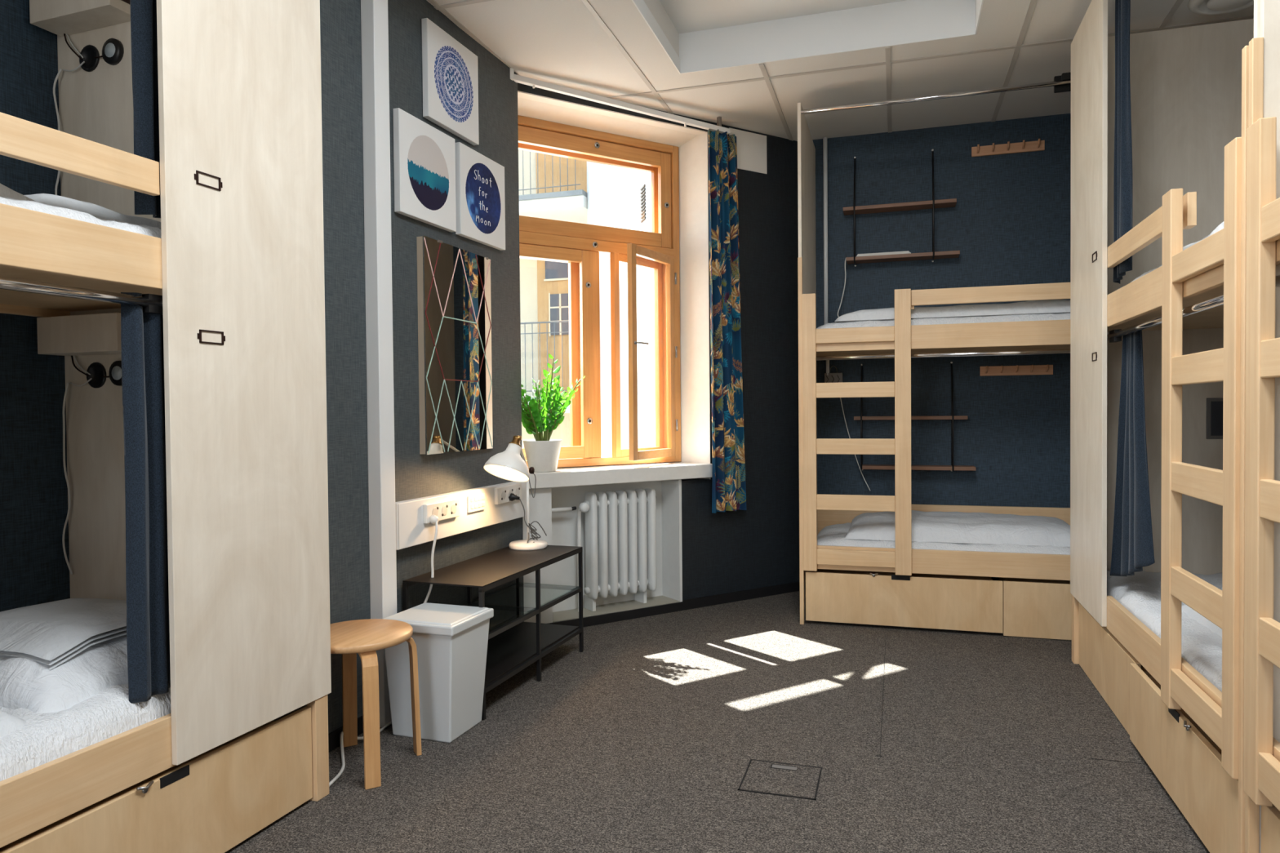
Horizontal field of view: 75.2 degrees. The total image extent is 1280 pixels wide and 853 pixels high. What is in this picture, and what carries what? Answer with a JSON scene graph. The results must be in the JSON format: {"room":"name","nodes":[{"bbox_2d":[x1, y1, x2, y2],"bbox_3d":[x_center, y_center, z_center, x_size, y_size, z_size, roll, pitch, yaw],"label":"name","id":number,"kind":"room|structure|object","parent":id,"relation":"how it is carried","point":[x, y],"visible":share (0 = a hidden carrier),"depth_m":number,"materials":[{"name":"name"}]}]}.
{"room":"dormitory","nodes":[
{"label":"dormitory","id":0,"kind":"room"},
{"bbox_2d":[0,0,70,612],"bbox_3d":[-2.719,-0.261,0.801,0.340,2.900,4.500,0,1,20],"label":"wall","id":1,"kind":"structure","parent":0,"point":[34,570],"depth_m":2.59,"materials":[{"name":"blue paint"}]},
{"bbox_2d":[320,0,524,733],"bbox_3d":[-1.321,-0.329,3.601,0.900,2.900,1.715,0,1,20],"label":"wall","id":2,"kind":"structure","parent":0,"point":[417,475],"depth_m":3.29,"materials":[{"name":"grey paint"}]},
{"bbox_2d":[328,715,363,751],"bbox_3d":[-0.880,1.090,3.474,0.012,0.060,1.710,0,1,20],"label":"baseboard","id":3,"kind":"structure","parent":2,"relation":"attached to","point":[334,742],"depth_m":2.93,"materials":[{"name":"black"}]},
{"bbox_2d":[360,0,396,727],"bbox_3d":[-0.980,-0.323,3.130,0.058,2.900,0.088,0,1,20],"label":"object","id":4,"kind":"structure","parent":2,"relation":"attached to","point":[374,13],"depth_m":3.10,"materials":[{"name":"white"}]},
{"bbox_2d":[392,107,456,231],"bbox_3d":[-0.885,-1.047,3.442,0.029,0.403,0.403,0,1,19],"label":"print","id":5,"kind":"object","parent":2,"relation":"attached to","point":[424,156],"visible":1,"depth_m":3.40,"materials":[{"name":"white paper"}]},
{"bbox_2d":[421,17,479,145],"bbox_3d":[-0.821,-1.489,3.625,0.028,0.403,0.403,0,1,20],"label":"print","id":6,"kind":"object","parent":2,"relation":"attached to","point":[450,72],"visible":1,"depth_m":3.58,"materials":[{"name":"white"}]},
{"bbox_2d":[416,235,493,454],"bbox_3d":[-0.798,-0.340,3.673,0.036,0.899,0.571,0,1,20],"label":"mirror","id":7,"kind":"object","parent":2,"relation":"attached to","point":[454,283],"visible":1,"depth_m":3.61,"materials":[{"name":"silver metal"}]},
{"bbox_2d":[395,481,526,550],"bbox_3d":[-0.763,0.376,3.730,0.063,0.180,1.100,0,1,20],"label":"socket trunking","id":8,"kind":"object","parent":2,"relation":"attached to","point":[459,512],"visible":0.9,"depth_m":3.59,"materials":[{"name":"white plastic"}]},
{"bbox_2d":[431,503,456,515],"bbox_3d":[-0.818,0.352,3.483,0.002,0.043,0.182,0,1,20],"label":"socket","id":9,"kind":"object","parent":8,"relation":"attached to","point":[444,510],"depth_m":3.48,"materials":[{"name":"white plastic"}]},
{"bbox_2d":[501,488,519,499],"bbox_3d":[-0.625,0.326,4.024,0.001,0.043,0.182,0,1,19],"label":"socket","id":10,"kind":"object","parent":8,"relation":"attached to","point":[504,495],"depth_m":4.01,"materials":[{"name":"white plastic"}]},
{"bbox_2d":[509,493,519,501],"bbox_3d":[-0.606,0.341,4.021,0.048,0.039,0.038,0,1,4],"label":"plug","id":11,"kind":"object","parent":8,"relation":"attached to","point":[513,497],"visible":1,"depth_m":4.01,"materials":[{"name":"black plastic"}]},
{"bbox_2d":[454,142,505,250],"bbox_3d":[-0.736,-1.056,3.858,0.031,0.403,0.403,0,1,20],"label":"print","id":12,"kind":"object","parent":2,"relation":"attached to","point":[480,202],"visible":1,"depth_m":3.82,"materials":[{"name":"white"}]},
{"bbox_2d":[517,82,799,623],"bbox_3d":[-0.019,-0.368,4.978,2.280,2.900,0.570,-1,1,-32],"label":"wall","id":13,"kind":"structure","parent":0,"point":[757,546],"depth_m":5.08,"materials":[{"name":"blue paint"}]},
{"bbox_2d":[520,353,585,472],"bbox_3d":[-0.529,-0.075,4.464,0.410,0.634,0.268,-2,2,-43],"label":"potted plant","id":14,"kind":"object","parent":13,"relation":"on","point":[542,453],"visible":0.94,"depth_m":4.42,"materials":[{"name":"green plant"}]},
{"bbox_2d":[510,67,729,467],"bbox_3d":[-0.182,-0.792,4.765,1.408,2.039,0.505,-1,1,-32],"label":"window","id":15,"kind":"structure","parent":13,"relation":"attached to","point":[581,246],"depth_m":4.85,"materials":[{"name":"brown wood"}]},
{"bbox_2d":[708,128,746,513],"bbox_3d":[0.518,-0.621,4.949,0.274,2.253,0.076,-1,1,-32],"label":"curtain","id":16,"kind":"object","parent":15,"relation":"hanging from","point":[728,481],"visible":1,"depth_m":4.94,"materials":[{"name":"fabric"}]},
{"bbox_2d":[548,581,799,626],"bbox_3d":[0.237,1.053,4.885,2.000,0.058,0.014,-1,1,-32],"label":"baseboard","id":17,"kind":"structure","parent":13,"relation":"attached to","point":[692,603],"depth_m":4.91,"materials":[{"name":"black"}]},
{"bbox_2d":[728,127,766,173],"bbox_3d":[0.667,-1.698,5.127,0.297,0.236,0.004,-1,1,-32],"label":"wall panel","id":18,"kind":"object","parent":13,"relation":"attached to","point":[751,147],"visible":0.79,"depth_m":5.14,"materials":[{"name":"white"}]},
{"bbox_2d":[225,591,1209,852],"bbox_3d":[-0.016,1.208,1.629,5.400,0.122,8.250,0,1,17],"label":"floor","id":19,"kind":"structure","parent":0,"point":[644,739],"depth_m":2.81,"materials":[{"name":"grey carpet"}]},
{"bbox_2d":[0,0,331,852],"bbox_3d":[-1.719,-0.259,1.752,0.908,2.840,2.022,0,1,20],"label":"bunk bed","id":20,"kind":"object","parent":19,"relation":"on","point":[234,274],"visible":0.9,"depth_m":2.25,"materials":[{"name":"brown wood"}]},
{"bbox_2d":[0,195,161,238],"bbox_3d":[-1.759,-0.444,1.676,0.825,0.141,1.834,0,1,20],"label":"mattress","id":21,"kind":"object","parent":20,"relation":"on","point":[144,229],"visible":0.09,"depth_m":1.90,"materials":[{"name":"white fabric"}]},
{"bbox_2d":[0,183,34,200],"bbox_3d":[-1.863,-0.524,1.457,0.696,0.075,1.196,0,1,20],"label":"duvet","id":22,"kind":"object","parent":21,"relation":"on","point":[6,191],"visible":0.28,"depth_m":1.83,"materials":[{"name":"white fabric"}]},
{"bbox_2d":[24,193,160,227],"bbox_3d":[-1.517,-0.538,2.225,0.465,0.057,0.504,0,1,20],"label":"sheet","id":23,"kind":"object","parent":21,"relation":"on","point":[96,211],"visible":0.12,"depth_m":2.04,"materials":[{"name":"grey fabric"}]},
{"bbox_2d":[0,684,171,781],"bbox_3d":[-1.746,0.729,1.702,0.826,0.163,1.834,0,1,20],"label":"mattress","id":24,"kind":"object","parent":20,"relation":"on","point":[45,738],"visible":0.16,"depth_m":1.89,"materials":[{"name":"white fabric"}]},
{"bbox_2d":[0,711,26,738],"bbox_3d":[-1.693,0.634,1.512,0.528,0.091,0.881,0,1,20],"label":"duvet","id":25,"kind":"object","parent":24,"relation":"on","point":[9,723],"visible":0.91,"depth_m":1.81,"materials":[{"name":"white fabric"}]},
{"bbox_2d":[0,634,128,713],"bbox_3d":[-1.573,0.593,2.244,0.699,0.150,0.596,0,1,20],"label":"pillow","id":26,"kind":"object","parent":24,"relation":"on","point":[28,684],"visible":0.28,"depth_m":1.99,"materials":[{"name":"white fabric"}]},
{"bbox_2d":[0,598,126,670],"bbox_3d":[-1.563,0.542,2.287,0.500,0.080,0.470,0,1,20],"label":"folded blanket","id":27,"kind":"object","parent":26,"relation":"on","point":[51,633],"visible":0.7,"depth_m":2.13,"materials":[{"name":"grey fabric"}]},
{"bbox_2d":[102,37,124,65],"bbox_3d":[-1.641,-1.167,2.586,0.079,0.079,0.016,0,1,20],"label":"light","id":28,"kind":"object","parent":20,"relation":"attached to","point":[113,48],"depth_m":2.58,"materials":[{"name":"grey"}]},
{"bbox_2d":[108,360,122,386],"bbox_3d":[-1.632,-0.167,2.606,0.079,0.079,0.016,0,1,20],"label":"light","id":29,"kind":"object","parent":20,"relation":"attached to","point":[114,366],"depth_m":2.60,"materials":[{"name":"grey"}]},
{"bbox_2d":[121,0,129,4],"bbox_3d":[-1.554,-1.453,2.501,0.004,0.345,0.065,0,1,20],"label":"socket","id":30,"kind":"object","parent":20,"relation":"attached to","point":[126,1],"depth_m":2.51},
{"bbox_2d":[129,0,160,217],"bbox_3d":[-1.224,-1.091,2.116,0.046,1.120,0.132,0,1,20],"label":"curtain","id":31,"kind":"object","parent":20,"relation":"hanging from","point":[144,36],"visible":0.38,"depth_m":2.07,"materials":[{"name":"blue fabric"}]},
{"bbox_2d":[120,292,170,703],"bbox_3d":[-1.205,0.174,2.064,0.036,0.997,0.136,0,1,27],"label":"curtain","id":32,"kind":"object","parent":20,"relation":"hanging from","point":[148,632],"visible":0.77,"depth_m":2.03,"materials":[{"name":"blue fabric"}]},
{"bbox_2d":[330,618,422,790],"bbox_3d":[-0.937,0.909,2.779,0.350,0.450,0.350,0,1,20],"label":"stool","id":33,"kind":"object","parent":19,"relation":"on","point":[363,637],"visible":0.86,"depth_m":2.73,"materials":[{"name":"brown wood"}]},
{"bbox_2d":[328,514,439,786],"bbox_3d":[-0.965,0.748,3.018,0.146,0.761,0.834,0,1,12],"label":"cable","id":34,"kind":"object","parent":19,"relation":"on","point":[433,519],"visible":0.62,"depth_m":3.31,"materials":[{"name":"white plastic"}]},
{"bbox_2d":[384,602,493,742],"bbox_3d":[-0.752,0.910,3.099,0.313,0.433,0.293,0,1,20],"label":"waste bin","id":35,"kind":"object","parent":19,"relation":"on","point":[451,641],"visible":0.84,"depth_m":3.00,"materials":[{"name":"white plastic"}]},
{"bbox_2d":[402,545,583,720],"bbox_3d":[-0.607,0.856,3.680,0.358,0.515,0.954,0,1,20],"label":"table","id":36,"kind":"object","parent":19,"relation":"on","point":[516,645],"visible":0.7,"depth_m":3.65,"materials":[{"name":"black metal"}]},
{"bbox_2d":[483,435,547,551],"bbox_3d":[-0.572,0.316,3.878,0.206,0.555,0.584,0,1,5],"label":"desk lamp","id":37,"kind":"object","parent":36,"relation":"on","point":[508,464],"visible":1,"depth_m":3.77,"materials":[{"name":"white metal"}]},
{"bbox_2d":[552,595,679,622],"bbox_3d":[-0.164,1.061,4.742,0.828,0.055,0.183,-1,1,-32],"label":"trim","id":38,"kind":"structure","parent":19,"relation":"on","point":[572,614],"depth_m":4.74,"materials":[{"name":"white paint"}]},
{"bbox_2d":[551,488,656,612],"bbox_3d":[-0.213,0.718,4.720,0.726,0.702,0.143,-1,1,-32],"label":"radiator","id":39,"kind":"object","parent":38,"relation":"on","point":[620,526],"visible":0.94,"depth_m":4.73,"materials":[{"name":"metal"}]},
{"bbox_2d":[737,759,822,800],"bbox_3d":[0.451,1.122,2.651,0.238,0.003,0.234,0,1,17],"label":"floor hatch","id":40,"kind":"object","parent":19,"relation":"on","point":[766,777],"visible":1,"depth_m":2.64,"materials":[{"name":"grey carpet"}]},
{"bbox_2d":[797,71,1071,639],"bbox_3d":[1.954,-0.349,4.632,2.022,2.840,0.883,0,1,17],"label":"bunk bed","id":41,"kind":"object","parent":19,"relation":"on","point":[903,585],"visible":0.4,"depth_m":4.38,"materials":[{"name":"brown wood"}]},
{"bbox_2d":[826,360,829,375],"bbox_3d":[1.198,-0.386,5.306,0.022,0.120,0.022,0,1,17],"label":"pipe","id":42,"kind":"object","parent":41,"relation":"attached to","point":[827,361],"visible":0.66,"depth_m":5.30,"materials":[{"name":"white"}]},
{"bbox_2d":[824,365,842,382],"bbox_3d":[1.233,-0.325,5.298,0.112,0.127,0.030,0,1,17],"label":"gift bag","id":43,"kind":"object","parent":42,"relation":"hanging from","point":[837,377],"visible":0.85,"depth_m":5.29,"materials":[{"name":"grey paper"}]},
{"bbox_2d":[816,312,1070,328],"bbox_3d":[1.956,-0.534,4.641,1.966,0.135,0.798,0,1,17],"label":"mattress","id":44,"kind":"object","parent":41,"relation":"on","point":[1062,316],"visible":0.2,"depth_m":4.35,"materials":[{"name":"white fabric"}]},
{"bbox_2d":[834,299,1070,322],"bbox_3d":[1.844,-0.624,4.672,1.417,0.080,0.730,0,1,17],"label":"duvet","id":45,"kind":"object","parent":44,"relation":"on","point":[1053,306],"visible":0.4,"depth_m":4.35,"materials":[{"name":"white fabric"}]},
{"bbox_2d":[817,522,1070,555],"bbox_3d":[1.964,0.656,4.663,1.968,0.124,0.797,0,1,17],"label":"mattress","id":46,"kind":"object","parent":41,"relation":"on","point":[835,535],"visible":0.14,"depth_m":4.41,"materials":[{"name":"white fabric"}]},
{"bbox_2d":[844,510,1070,546],"bbox_3d":[1.815,0.555,4.720,1.236,0.106,0.713,0,1,17],"label":"duvet","id":47,"kind":"object","parent":46,"relation":"on","point":[986,528],"visible":0.92,"depth_m":4.46,"materials":[{"name":"white fabric"}]},
{"bbox_2d":[1070,0,1260,852],"bbox_3d":[2.104,-0.314,2.747,0.898,2.840,2.022,0,1,17],"label":"bunk bed","id":48,"kind":"object","parent":19,"relation":"on","point":[1189,86],"visible":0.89,"depth_m":3.24,"materials":[{"name":"brown wood"}]},
{"bbox_2d":[1113,0,1133,284],"bbox_3d":[1.850,-1.130,3.195,0.038,1.140,0.165,0,1,17],"label":"curtain","id":49,"kind":"object","parent":48,"relation":"hanging from","point":[1122,167],"visible":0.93,"depth_m":3.14,"materials":[{"name":"blue fabric"}]},
{"bbox_2d":[1110,329,1155,576],"bbox_3d":[1.851,0.116,3.138,0.048,0.970,0.366,0,1,14],"label":"curtain","id":50,"kind":"object","parent":48,"relation":"hanging from","point":[1132,547],"visible":0.95,"depth_m":3.11,"materials":[{"name":"blue fabric"}]},
{"bbox_2d":[1115,267,1157,290],"bbox_3d":[2.110,-0.500,2.733,0.823,0.139,1.976,0,1,17],"label":"mattress","id":51,"kind":"object","parent":48,"relation":"on","point":[1151,270],"visible":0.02,"depth_m":2.96,"materials":[{"name":"white fabric"}]},
{"bbox_2d":[1158,221,1223,267],"bbox_3d":[1.982,-0.571,2.301,0.706,0.061,0.994,0,1,17],"label":"duvet","id":52,"kind":"object","parent":51,"relation":"on","point":[1220,226],"visible":0.08,"depth_m":2.41,"materials":[{"name":"white fabric"}]},
{"bbox_2d":[1106,570,1222,692],"bbox_3d":[2.120,0.691,2.754,0.814,0.127,1.974,0,1,17],"label":"mattress","id":53,"kind":"object","parent":48,"relation":"on","point":[1140,593],"visible":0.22,"depth_m":2.88,"materials":[{"name":"white fabric"}]},
{"bbox_2d":[1181,604,1222,637],"bbox_3d":[1.962,0.612,2.384,0.477,0.082,1.005,0,1,17],"label":"duvet","id":54,"kind":"object","parent":53,"relation":"on","point":[1192,614],"visible":0.08,"depth_m":2.70,"materials":[{"name":"white fabric"}]},
{"bbox_2d":[1205,397,1222,439],"bbox_3d":[2.560,-0.035,3.630,0.150,0.180,0.015,0,1,17],"label":"framed notice","id":55,"kind":"object","parent":48,"relation":"attached to","point":[1214,420],"visible":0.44,"depth_m":3.64,"materials":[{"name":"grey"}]},
{"bbox_2d":[1243,0,1279,852],"bbox_3d":[1.502,-0.270,0.798,0.898,2.840,2.022,0,1,17],"label":"bunk bed","id":56,"kind":"object","parent":19,"relation":"on","point":[1261,757],"visible":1,"depth_m":1.82,"materials":[{"name":"brown wood"}]},
{"bbox_2d":[426,0,1253,141],"bbox_3d":[-0.045,-1.919,1.567,5.400,0.344,8.250,0,1,17],"label":"ceiling","id":57,"kind":"structure","parent":0,"point":[749,64],"depth_m":4.09,"materials":[{"name":"white paint"}]},
{"bbox_2d":[1187,0,1253,15],"bbox_3d":[2.476,-1.792,3.477,0.310,0.040,0.310,0,1,17],"label":"ceiling vent","id":58,"kind":"object","parent":57,"relation":"in","point":[1206,7],"visible":0.98,"depth_m":3.52,"materials":[{"name":"white plastic"}]},
{"bbox_2d":[812,113,1071,580],"bbox_3d":[2.135,-0.391,5.142,2.252,2.900,0.200,0,1,17],"label":"wall","id":59,"kind":"structure","parent":0,"point":[1009,222],"depth_m":5.09,"materials":[{"name":"blue paint"}]},
{"bbox_2d":[822,137,827,324],"bbox_3d":[1.180,-1.150,5.284,0.026,1.360,0.026,0,1,17],"label":"pipe","id":60,"kind":"object","parent":59,"relation":"attached to","point":[824,139],"visible":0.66,"depth_m":5.27,"materials":[{"name":"white metal"}]},
{"bbox_2d":[843,148,959,266],"bbox_3d":[1.599,-1.356,5.109,0.678,0.690,0.138,0,1,17],"label":"shelf","id":61,"kind":"object","parent":59,"relation":"attached to","point":[932,204],"visible":1,"depth_m":5.09,"materials":[{"name":"brown wood"}]},
{"bbox_2d":[837,259,845,316],"bbox_3d":[1.264,-0.859,5.184,0.041,0.386,0.070,-1,1,-39],"label":"cord","id":62,"kind":"object","parent":61,"relation":"hanging from","point":[845,260],"visible":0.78,"depth_m":5.20,"materials":[{"name":"white plastic"}]},
{"bbox_2d":[856,250,911,256],"bbox_3d":[1.507,-1.060,5.145,0.321,0.017,0.115,0,1,17],"label":"paper stack","id":63,"kind":"object","parent":61,"relation":"on","point":[906,251],"visible":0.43,"depth_m":5.09,"materials":[{"name":"white paper"}]},
{"bbox_2d":[853,361,976,471],"bbox_3d":[1.681,-0.059,5.113,0.705,0.675,0.138,0,1,17],"label":"shelf","id":64,"kind":"object","parent":59,"relation":"attached to","point":[964,468],"visible":0.95,"depth_m":5.06,"materials":[{"name":"brown wood"}]},
{"bbox_2d":[840,397,870,490],"bbox_3d":[1.351,0.065,5.249,0.201,0.682,0.014,0,1,21],"label":"cord","id":65,"kind":"object","parent":64,"relation":"hanging from","point":[840,397],"visible":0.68,"depth_m":5.26,"materials":[{"name":"white plastic"}]},
{"bbox_2d":[971,138,1044,156],"bbox_3d":[2.194,-1.664,4.957,0.402,0.059,0.063,0,1,17],"label":"coat rack","id":66,"kind":"object","parent":59,"relation":"attached to","point":[1037,145],"visible":1,"depth_m":4.97,"materials":[{"name":"brown wood"}]},
{"bbox_2d":[979,364,1053,376],"bbox_3d":[2.251,-0.336,4.970,0.402,0.059,0.063,0,1,17],"label":"coat rack","id":67,"kind":"object","parent":59,"relation":"attached to","point":[1047,369],"visible":1,"depth_m":4.98,"materials":[{"name":"brown wood"}]},
{"label":"outside","id":68,"kind":"structure","parent":0,"visible":0},
{"bbox_3d":[0.032,2.995,17.016,22.000,0.300,19.600,0,1,17],"label":"ground","id":69,"kind":"structure","parent":68,"visible":0},
{"bbox_2d":[518,149,587,448],"bbox_3d":[-4.059,-3.055,13.830,8.100,12.000,2.240,0,1,17],"label":"building","id":70,"kind":"structure","parent":69,"relation":"on","point":[552,187],"depth_m":13.06,"materials":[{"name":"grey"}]},
{"bbox_2d":[586,161,655,455],"bbox_3d":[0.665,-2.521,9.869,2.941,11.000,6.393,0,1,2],"label":"window pane","id":71,"kind":"structure","parent":69,"relation":"on","point":[617,197],"depth_m":9.40,"materials":[{"name":"white"}]},
{"bbox_2d":[640,184,645,222],"bbox_3d":[0.031,-2.259,8.427,0.012,0.344,0.180,-1,1,-13],"label":"vent grille","id":72,"kind":"object","parent":71,"relation":"attached to","point":[642,189],"depth_m":8.41,"materials":[{"name":"black metal"}]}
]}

